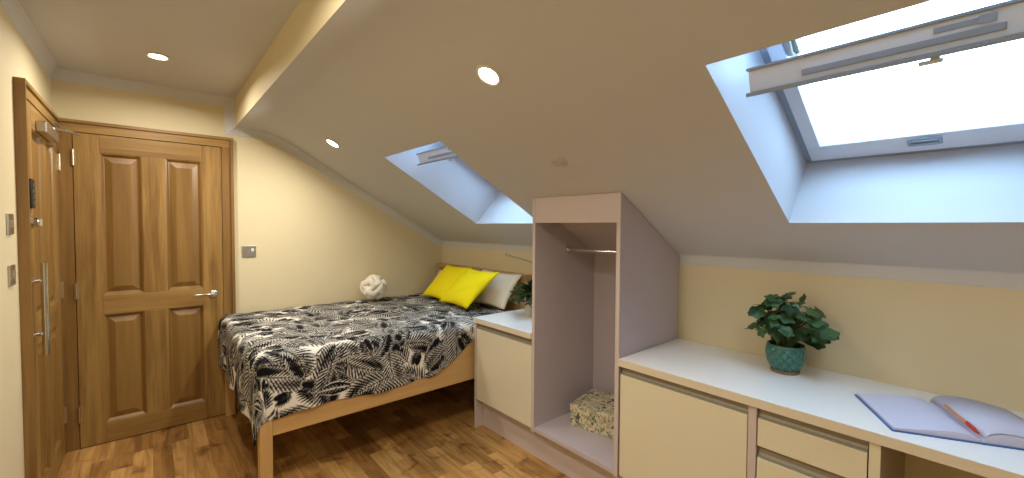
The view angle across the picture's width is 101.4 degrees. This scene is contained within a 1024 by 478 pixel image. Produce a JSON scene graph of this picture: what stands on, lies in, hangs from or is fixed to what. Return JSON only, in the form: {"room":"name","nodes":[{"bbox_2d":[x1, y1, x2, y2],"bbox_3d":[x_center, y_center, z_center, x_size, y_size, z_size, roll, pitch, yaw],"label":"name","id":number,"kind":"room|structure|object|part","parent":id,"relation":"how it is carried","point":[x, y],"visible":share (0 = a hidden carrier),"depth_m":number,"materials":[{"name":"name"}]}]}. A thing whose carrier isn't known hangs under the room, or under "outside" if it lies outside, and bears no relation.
{"room":"attic bedroom","nodes":[
{"label":"attic bedroom","id":0,"kind":"room"},
{"bbox_2d":[0,4,51,477],"bbox_3d":[-1.203,0.143,0.646,0.100,2.500,5.000,-1,2,-41],"label":"wall","id":1,"kind":"structure","parent":0,"point":[17,59],"depth_m":1.74,"materials":[{"name":"beige paint"}]},
{"bbox_2d":[6,213,13,234],"bbox_3d":[-2.063,-0.061,1.726,0.014,0.086,0.086,-1,2,-41],"label":"light switch","id":2,"kind":"object","parent":1,"relation":"attached to","point":[9,217],"visible":1,"depth_m":1.70,"materials":[{"name":"silver metal"}]},
{"bbox_2d":[7,264,15,286],"bbox_3d":[-2.066,0.150,1.735,0.014,0.086,0.086,-1,2,-41],"label":"light switch","id":3,"kind":"object","parent":1,"relation":"attached to","point":[11,268],"visible":1,"depth_m":1.72,"materials":[{"name":"silver metal"}]},
{"bbox_2d":[0,0,57,77],"bbox_3d":[-1.146,-0.936,0.657,0.034,0.062,5.000,-1,2,-41],"label":"coving","id":4,"kind":"structure","parent":1,"relation":"attached to","point":[14,10],"depth_m":2.01,"materials":[{"name":"grey paint"}]},
{"bbox_2d":[13,76,79,477],"bbox_3d":[-2.431,0.310,2.253,0.132,2.056,0.968,-1,2,-41],"label":"door","id":5,"kind":"structure","parent":1,"relation":"in","point":[36,136],"depth_m":2.05,"materials":[{"name":"brown wood"}]},
{"bbox_3d":[-2.173,0.331,1.880,0.036,2.039,0.066,-1,2,-41],"label":"architrave","id":6,"kind":"part","parent":5,"relation":"part of","materials":[{"name":"brown wood"}]},
{"bbox_3d":[-2.462,-0.684,2.191,0.036,0.066,0.968,-1,2,-41],"label":"architrave","id":7,"kind":"part","parent":5,"relation":"part of","materials":[{"name":"brown wood"}]},
{"bbox_3d":[-2.352,-0.071,2.071,0.019,0.908,0.235,-1,2,-41],"label":"panel","id":8,"kind":"part","parent":5,"relation":"part of","materials":[{"name":"brown wood"}]},
{"bbox_3d":[-2.207,0.330,1.964,0.050,0.436,0.034,-1,2,-41],"label":"pull handle","id":9,"kind":"part","parent":5,"relation":"part of","materials":[{"name":"silver metal"}]},
{"bbox_3d":[-2.467,-0.587,2.191,0.022,0.115,0.594,-1,2,-41],"label":"rail","id":10,"kind":"part","parent":5,"relation":"part of","materials":[{"name":"brown wood"}]},
{"bbox_3d":[-2.357,0.857,2.099,0.019,0.700,0.235,-1,2,-41],"label":"panel","id":11,"kind":"part","parent":5,"relation":"part of","materials":[{"name":"brown wood"}]},
{"bbox_3d":[-2.472,0.440,2.222,0.022,0.125,0.594,-1,2,-41],"label":"rail","id":12,"kind":"part","parent":5,"relation":"part of","materials":[{"name":"brown wood"}]},
{"bbox_3d":[-2.586,-0.081,2.343,0.019,0.908,0.235,-1,2,-41],"label":"panel","id":13,"kind":"part","parent":5,"relation":"part of","materials":[{"name":"brown wood"}]},
{"bbox_3d":[-2.477,1.267,2.247,0.022,0.130,0.594,-1,2,-41],"label":"rail","id":14,"kind":"part","parent":5,"relation":"part of","materials":[{"name":"brown wood"}]},
{"bbox_3d":[-2.591,0.848,2.371,0.019,0.700,0.235,-1,2,-41],"label":"panel","id":15,"kind":"part","parent":5,"relation":"part of","materials":[{"name":"brown wood"}]},
{"bbox_3d":[-2.762,0.307,2.563,0.036,2.039,0.066,-1,2,-41],"label":"architrave","id":16,"kind":"part","parent":5,"relation":"part of","materials":[{"name":"brown wood"}]},
{"bbox_3d":[-2.558,-0.638,2.395,0.108,0.090,0.259,-1,2,-41],"label":"closer arm","id":17,"kind":"part","parent":5,"relation":"part of","materials":[{"name":"silver metal"}]},
{"bbox_2d":[51,79,441,409],"bbox_3d":[-1.796,0.053,3.501,2.932,2.500,0.100,-1,2,-41],"label":"wall","id":18,"kind":"structure","parent":0,"point":[316,240],"depth_m":3.40,"materials":[{"name":"beige paint"}]},
{"bbox_2d":[57,118,236,452],"bbox_3d":[-2.420,0.289,2.848,0.906,2.062,0.084,-1,2,-41],"label":"door","id":19,"kind":"structure","parent":18,"relation":"in","point":[147,229],"depth_m":2.81,"materials":[{"name":"brown wood"}]},
{"bbox_3d":[-2.749,0.304,2.593,0.072,2.044,0.042,-1,2,-41],"label":"architrave","id":20,"kind":"part","parent":19,"relation":"part of","materials":[{"name":"brown wood"}]},
{"bbox_3d":[-2.554,-0.093,2.749,0.198,0.908,0.027,-1,2,-41],"label":"panel","id":21,"kind":"part","parent":19,"relation":"part of","materials":[{"name":"brown wood"}]},
{"bbox_3d":[-2.559,0.836,2.777,0.198,0.700,0.027,-1,2,-41],"label":"panel","id":22,"kind":"part","parent":19,"relation":"part of","materials":[{"name":"brown wood"}]},
{"bbox_3d":[-2.428,-0.706,2.834,0.906,0.072,0.042,-1,2,-41],"label":"architrave","id":23,"kind":"part","parent":19,"relation":"part of","materials":[{"name":"brown wood"}]},
{"bbox_3d":[-2.430,-0.607,2.839,0.520,0.115,0.030,-1,2,-41],"label":"rail","id":24,"kind":"part","parent":19,"relation":"part of","materials":[{"name":"brown wood"}]},
{"bbox_3d":[-2.436,0.421,2.870,0.520,0.125,0.030,-1,2,-41],"label":"rail","id":25,"kind":"part","parent":19,"relation":"part of","materials":[{"name":"brown wood"}]},
{"bbox_3d":[-2.440,1.248,2.895,0.520,0.130,0.030,-1,2,-41],"label":"rail","id":26,"kind":"part","parent":19,"relation":"part of","materials":[{"name":"brown wood"}]},
{"bbox_3d":[-2.311,-0.098,2.959,0.198,0.908,0.027,-1,2,-41],"label":"panel","id":27,"kind":"part","parent":19,"relation":"part of","materials":[{"name":"brown wood"}]},
{"bbox_3d":[-2.316,0.830,2.987,0.198,0.700,0.027,-1,2,-41],"label":"panel","id":28,"kind":"part","parent":19,"relation":"part of","materials":[{"name":"brown wood"}]},
{"bbox_3d":[-2.203,0.401,3.017,0.145,0.052,0.050,-1,2,-41],"label":"lever handle","id":29,"kind":"part","parent":19,"relation":"part of","materials":[{"name":"silver metal"}]},
{"bbox_3d":[-2.118,0.291,3.137,0.072,2.044,0.042,-1,2,-41],"label":"architrave","id":30,"kind":"part","parent":19,"relation":"part of","materials":[{"name":"brown wood"}]},
{"bbox_2d":[51,68,441,246],"bbox_3d":[-1.749,-0.476,3.433,2.732,1.158,0.034,-1,2,-41],"label":"coving","id":31,"kind":"structure","parent":18,"relation":"attached to","point":[228,103],"depth_m":3.12,"materials":[{"name":"grey paint"}]},
{"bbox_2d":[242,246,255,256],"bbox_3d":[-2.025,0.096,3.229,0.092,0.088,0.014,-1,2,-41],"label":"light switch","id":32,"kind":"object","parent":18,"relation":"attached to","point":[247,251],"visible":1,"depth_m":3.23,"materials":[{"name":"silver metal"}]},
{"bbox_2d":[57,379,569,477],"bbox_3d":[-0.137,1.420,1.610,2.932,0.100,5.200,-1,2,-41],"label":"floor","id":33,"kind":"structure","parent":0,"point":[430,434],"depth_m":2.65,"materials":[{"name":"brown wood"}]},
{"bbox_2d":[224,263,531,477],"bbox_3d":[-0.998,0.798,3.235,1.886,1.036,1.350,-1,2,-41],"label":"bed","id":34,"kind":"object","parent":33,"relation":"on","point":[462,368],"visible":0.32,"depth_m":2.54,"materials":[{"name":"brown wood"}]},
{"bbox_3d":[-2.109,1.088,3.132,0.060,0.450,0.060,-1,2,-41],"label":"leg","id":35,"kind":"part","parent":34,"relation":"part of","materials":[{"name":"brown wood"}]},
{"bbox_3d":[-1.274,1.122,2.165,0.060,0.450,0.060,-1,2,-41],"label":"leg","id":36,"kind":"part","parent":34,"relation":"part of","materials":[{"name":"brown wood"}]},
{"bbox_3d":[-0.574,0.848,2.744,1.766,0.310,0.030,-1,2,-41],"label":"rail","id":37,"kind":"part","parent":34,"relation":"part of","materials":[{"name":"brown wood"}]},
{"bbox_3d":[-0.306,0.636,3.827,0.030,0.670,1.218,-1,2,-41],"label":"headboard","id":38,"kind":"part","parent":34,"relation":"part of","materials":[{"name":"brown wood"}]},
{"bbox_3d":[0.110,0.818,3.348,0.060,1.000,0.060,-1,2,-41],"label":"leg","id":39,"kind":"part","parent":34,"relation":"part of","materials":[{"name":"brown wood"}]},
{"bbox_2d":[474,323,531,427],"bbox_3d":[0.142,0.959,2.922,0.573,0.746,0.581,-1,2,-41],"label":"base cabinet","id":40,"kind":"object","parent":33,"relation":"on","point":[503,360],"visible":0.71,"depth_m":2.72,"materials":[{"name":"beige wood"}]},
{"bbox_3d":[-0.042,0.951,3.135,0.573,0.746,0.018,-1,2,-41],"label":"panel","id":41,"kind":"part","parent":40,"relation":"part of","materials":[{"name":"grey wood"}]},
{"bbox_2d":[473,309,531,338],"bbox_3d":[0.141,0.568,2.907,0.586,0.034,0.584,-1,2,-41],"label":"countertop","id":42,"kind":"structure","parent":40,"relation":"on","point":[515,322],"depth_m":2.81,"materials":[{"name":"white laminate"}]},
{"bbox_2d":[508,280,531,317],"bbox_3d":[0.125,0.413,2.966,0.343,0.272,0.330,-1,2,-41],"label":"potted fern","id":43,"kind":"object","parent":42,"relation":"on","point":[527,294],"visible":0.56,"depth_m":2.92,"materials":[{"name":"green plant"}]},
{"bbox_3d":[-0.050,0.612,2.731,0.032,0.042,0.558,-1,2,-41],"label":"finger pull","id":44,"kind":"part","parent":40,"relation":"part of","materials":[{"name":"silver metal"}]},
{"bbox_2d":[483,403,622,477],"bbox_3d":[0.377,1.257,2.328,0.020,0.188,1.763,-1,2,-41],"label":"plinth","id":45,"kind":"object","parent":33,"relation":"on","point":[560,458],"visible":0.62,"depth_m":2.54,"materials":[{"name":"grey"}]},
{"bbox_2d":[531,192,678,477],"bbox_3d":[0.536,0.460,2.449,0.574,1.396,0.612,-1,2,-41],"label":"wardrobe","id":46,"kind":"object","parent":33,"relation":"on","point":[605,282],"visible":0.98,"depth_m":2.49,"materials":[{"name":"grey wood"}]},
{"bbox_3d":[0.344,0.452,2.673,0.572,1.395,0.022,-1,2,-41],"label":"panel","id":47,"kind":"part","parent":46,"relation":"part of","materials":[{"name":"beige wood"}]},
{"bbox_3d":[0.525,1.138,2.464,0.552,0.024,0.567,-1,2,-41],"label":"floor panel","id":48,"kind":"part","parent":46,"relation":"part of","materials":[{"name":"beige wood"}]},
{"bbox_3d":[0.540,-0.059,2.434,0.531,0.322,0.567,-1,2,-41],"label":"panel","id":49,"kind":"part","parent":46,"relation":"part of","materials":[{"name":"beige wood"}]},
{"bbox_3d":[0.540,0.073,2.439,0.052,0.052,0.567,-1,2,-41],"label":"hanging rail","id":50,"kind":"part","parent":46,"relation":"part of","materials":[{"name":"silver metal"}]},
{"bbox_2d":[570,389,613,438],"bbox_3d":[0.582,1.056,2.532,0.360,0.135,0.300,2,2,37],"label":"storage box","id":51,"kind":"object","parent":46,"relation":"on","point":[593,411],"visible":0.54,"depth_m":2.47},
{"bbox_3d":[0.745,0.615,2.635,0.017,1.076,0.567,-1,2,-41],"label":"panel","id":52,"kind":"part","parent":46,"relation":"part of","materials":[{"name":"beige wood"}]},
{"bbox_3d":[0.729,0.468,2.227,0.572,1.395,0.022,-1,2,-41],"label":"panel","id":53,"kind":"part","parent":46,"relation":"part of","materials":[{"name":"beige wood"}]},
{"bbox_2d":[619,367,748,477],"bbox_3d":[0.927,0.896,2.011,0.571,0.556,0.576,-1,2,-41],"label":"base cabinet","id":54,"kind":"object","parent":33,"relation":"on","point":[668,429],"visible":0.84,"depth_m":1.82,"materials":[{"name":"beige"}]},
{"bbox_3d":[0.728,0.644,1.830,0.032,0.042,0.572,-1,2,-41],"label":"finger pull","id":55,"kind":"part","parent":54,"relation":"part of","materials":[{"name":"beige wood"}]},
{"bbox_2d":[618,338,1023,477],"bbox_3d":[1.474,0.622,1.362,0.586,0.034,2.263,-1,2,-41],"label":"countertop","id":56,"kind":"structure","parent":54,"relation":"on","point":[826,399],"depth_m":1.62,"materials":[{"name":"white laminate"}]},
{"bbox_2d":[744,291,839,375],"bbox_3d":[1.240,0.408,1.848,0.305,0.363,0.363,-1,2,-41],"label":"potted plant","id":57,"kind":"object","parent":56,"relation":"on","point":[785,355],"visible":1,"depth_m":1.80,"materials":[{"name":"green plant"}]},
{"bbox_3d":[1.213,0.520,1.861,0.154,0.112,0.154,-1,2,-41],"label":"pot","id":58,"kind":"part","parent":57,"relation":"part of","materials":[{"name":"teal ceramic"}]},
{"bbox_2d":[854,393,1023,450],"bbox_3d":[1.452,0.583,1.380,0.432,0.044,0.308,1,2,22],"label":"open notebook","id":59,"kind":"object","parent":56,"relation":"on","point":[996,426],"visible":0.99,"depth_m":1.35,"materials":[{"name":"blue paper"}]},
{"bbox_2d":[944,404,979,433],"bbox_3d":[1.431,0.571,1.337,0.011,0.018,0.196,1,2,25],"label":"ballpoint pen","id":60,"kind":"object","parent":59,"relation":"on","point":[967,423],"visible":1,"depth_m":1.31,"materials":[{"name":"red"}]},
{"bbox_2d":[747,406,758,477],"bbox_3d":[1.125,0.999,1.783,0.573,0.746,0.028,-1,2,-41],"label":"divider panel","id":61,"kind":"object","parent":33,"relation":"on","point":[753,412],"visible":0.25,"depth_m":1.59,"materials":[{"name":"grey"}]},
{"bbox_2d":[757,409,904,477],"bbox_3d":[1.250,1.004,1.638,0.573,0.746,0.352,-1,2,-41],"label":"drawer unit","id":62,"kind":"object","parent":33,"relation":"on","point":[788,447],"visible":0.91,"depth_m":1.46,"materials":[{"name":"beige"}]},
{"bbox_3d":[1.033,0.888,1.466,0.019,0.125,0.318,-1,2,-41],"label":"drawer","id":63,"kind":"part","parent":62,"relation":"part of","materials":[{"name":"beige wood"}]},
{"bbox_3d":[1.041,0.804,1.470,0.032,0.042,0.318,-1,2,-41],"label":"finger pull","id":64,"kind":"part","parent":62,"relation":"part of","materials":[{"name":"beige wood"}]},
{"bbox_3d":[1.034,0.729,1.461,0.019,0.103,0.318,-1,2,-41],"label":"drawer","id":65,"kind":"part","parent":62,"relation":"part of","materials":[{"name":"beige"}]},
{"bbox_3d":[1.042,0.656,1.466,0.032,0.042,0.318,-1,2,-41],"label":"finger pull","id":66,"kind":"part","parent":62,"relation":"part of","materials":[{"name":"silver metal"}]},
{"bbox_3d":[1.357,1.008,1.516,0.571,0.746,0.028,-1,2,-41],"label":"panel","id":67,"kind":"part","parent":62,"relation":"part of","materials":[{"name":"beige wood"}]},
{"bbox_2d":[18,0,1023,272],"bbox_3d":[-0.120,-0.431,1.560,2.752,1.116,5.000,-1,2,-41],"label":"ceiling","id":68,"kind":"structure","parent":0,"point":[646,101],"depth_m":1.68,"materials":[{"name":"paint"}]},
{"bbox_2d":[145,52,169,60],"bbox_3d":[-1.979,-1.019,2.343,0.108,0.008,0.108,-1,2,-41],"label":"recessed light","id":69,"kind":"object","parent":68,"relation":"in","point":[153,55],"visible":1,"depth_m":2.34,"materials":[{"name":"beige"}]},
{"bbox_2d":[325,138,339,147],"bbox_3d":[-1.272,-0.680,2.975,0.095,0.057,0.108,-1,2,-41],"label":"recessed light","id":70,"kind":"object","parent":68,"relation":"in","point":[329,141],"visible":1,"depth_m":2.97,"materials":[{"name":"beige"}]},
{"bbox_2d":[416,142,500,191],"bbox_3d":[-0.154,-0.625,2.820,0.803,0.529,0.698,-1,2,-41],"label":"window","id":71,"kind":"structure","parent":68,"relation":"attached to","point":[441,153],"depth_m":2.64,"materials":[{"name":"white paint"}]},
{"bbox_3d":[-0.154,-0.624,2.820,0.803,0.519,0.646,-1,2,-41],"label":"frame","id":72,"kind":"part","parent":71,"relation":"part of","materials":[{"name":"white paint"}]},
{"bbox_2d":[476,64,501,85],"bbox_3d":[-0.089,-0.629,1.611,0.095,0.057,0.108,-1,2,-41],"label":"recessed light","id":73,"kind":"object","parent":68,"relation":"in","point":[489,75],"visible":1,"depth_m":1.60,"materials":[{"name":"beige"}]},
{"bbox_2d":[550,156,566,166],"bbox_3d":[0.221,-0.366,1.981,0.075,0.048,0.084,-1,2,-41],"label":"detector","id":74,"kind":"object","parent":68,"relation":"attached to","point":[558,161],"visible":1,"depth_m":1.97,"materials":[{"name":"grey plastic"}]},
{"bbox_2d":[746,0,1023,162],"bbox_3d":[1.185,-0.570,1.249,0.828,0.529,0.707,-1,2,-41],"label":"window","id":75,"kind":"structure","parent":68,"relation":"attached to","point":[784,71],"depth_m":1.31,"materials":[{"name":"white paint"}]},
{"bbox_3d":[1.194,-0.570,1.257,0.803,0.519,0.655,-1,2,-41],"label":"frame","id":76,"kind":"part","parent":75,"relation":"part of","materials":[{"name":"white paint"}]},
{"bbox_3d":[1.430,-0.338,1.453,0.036,0.027,0.088,-1,2,-41],"label":"catch plate","id":77,"kind":"part","parent":75,"relation":"part of","materials":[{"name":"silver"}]},
{"bbox_2d":[525,296,531,317],"bbox_3d":[0.140,0.467,2.967,0.108,0.165,0.108,-1,2,-41],"label":"pot","id":78,"kind":"object","parent":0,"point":[528,310],"depth_m":2.93,"materials":[{"name":"white ceramic"}]},
{"bbox_2d":[442,246,1023,477],"bbox_3d":[0.939,0.690,2.513,0.100,1.316,5.000,-1,2,-41],"label":"wall","id":79,"kind":"structure","parent":0,"point":[963,341],"depth_m":1.73,"materials":[{"name":"beige paint"}]},
{"bbox_2d":[442,241,531,252],"bbox_3d":[-0.099,0.062,3.600,0.033,0.078,1.965,-1,2,-41],"label":"coving","id":80,"kind":"structure","parent":79,"relation":"attached to","point":[488,246],"depth_m":3.72,"materials":[{"name":"grey paint"}]},
{"bbox_2d":[505,253,531,262],"bbox_3d":[0.142,0.195,3.266,0.533,0.148,0.051,2,2,41],"label":"reading lamp","id":81,"kind":"object","parent":79,"relation":"attached to","point":[506,254],"visible":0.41,"depth_m":3.37,"materials":[{"name":"silver metal"}]},
{"bbox_2d":[679,254,1023,289],"bbox_3d":[1.738,0.137,1.471,0.033,0.078,2.408,-1,2,-41],"label":"coving","id":82,"kind":"structure","parent":79,"relation":"attached to","point":[1006,280],"depth_m":1.75,"materials":[{"name":"grey paint"}]},
{"bbox_3d":[-1.011,0.710,3.221,1.771,0.232,1.262,-1,2,-41],"label":"mattress","id":83,"kind":"object","parent":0,"visible":0},
{"bbox_2d":[218,293,511,445],"bbox_3d":[-1.055,0.787,3.174,1.803,0.448,1.354,-1,2,-41],"label":"bedspread","id":84,"kind":"object","parent":83,"relation":"on","point":[279,363],"visible":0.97,"depth_m":2.59,"materials":[{"name":"fabric"}]},
{"bbox_2d":[360,274,386,299],"bbox_3d":[-1.227,0.429,3.723,0.225,0.229,0.229,-1,2,-41],"label":"cushion","id":85,"kind":"object","parent":84,"relation":"on","point":[373,287],"visible":1,"depth_m":3.64,"materials":[{"name":"beige fabric"}]},
{"bbox_2d":[422,264,471,298],"bbox_3d":[-0.592,0.385,3.745,0.182,0.296,0.562,-1,2,-41],"label":"cushion","id":86,"kind":"object","parent":84,"relation":"on","point":[449,275],"visible":0.78,"depth_m":3.69,"materials":[{"name":"yellow fabric"}]},
{"bbox_2d":[438,268,499,308],"bbox_3d":[-0.361,0.396,3.416,0.183,0.296,0.624,-1,2,-41],"label":"cushion","id":87,"kind":"object","parent":84,"relation":"on","point":[469,286],"visible":1,"depth_m":3.34,"materials":[{"name":"yellow fabric"}]},
{"bbox_2d":[473,269,522,309],"bbox_3d":[-0.158,0.408,3.459,0.149,0.280,0.600,-1,2,-41],"label":"pillow","id":88,"kind":"object","parent":84,"relation":"on","point":[497,293],"visible":0.66,"depth_m":3.34,"materials":[{"name":"beige fabric"}]}
]}

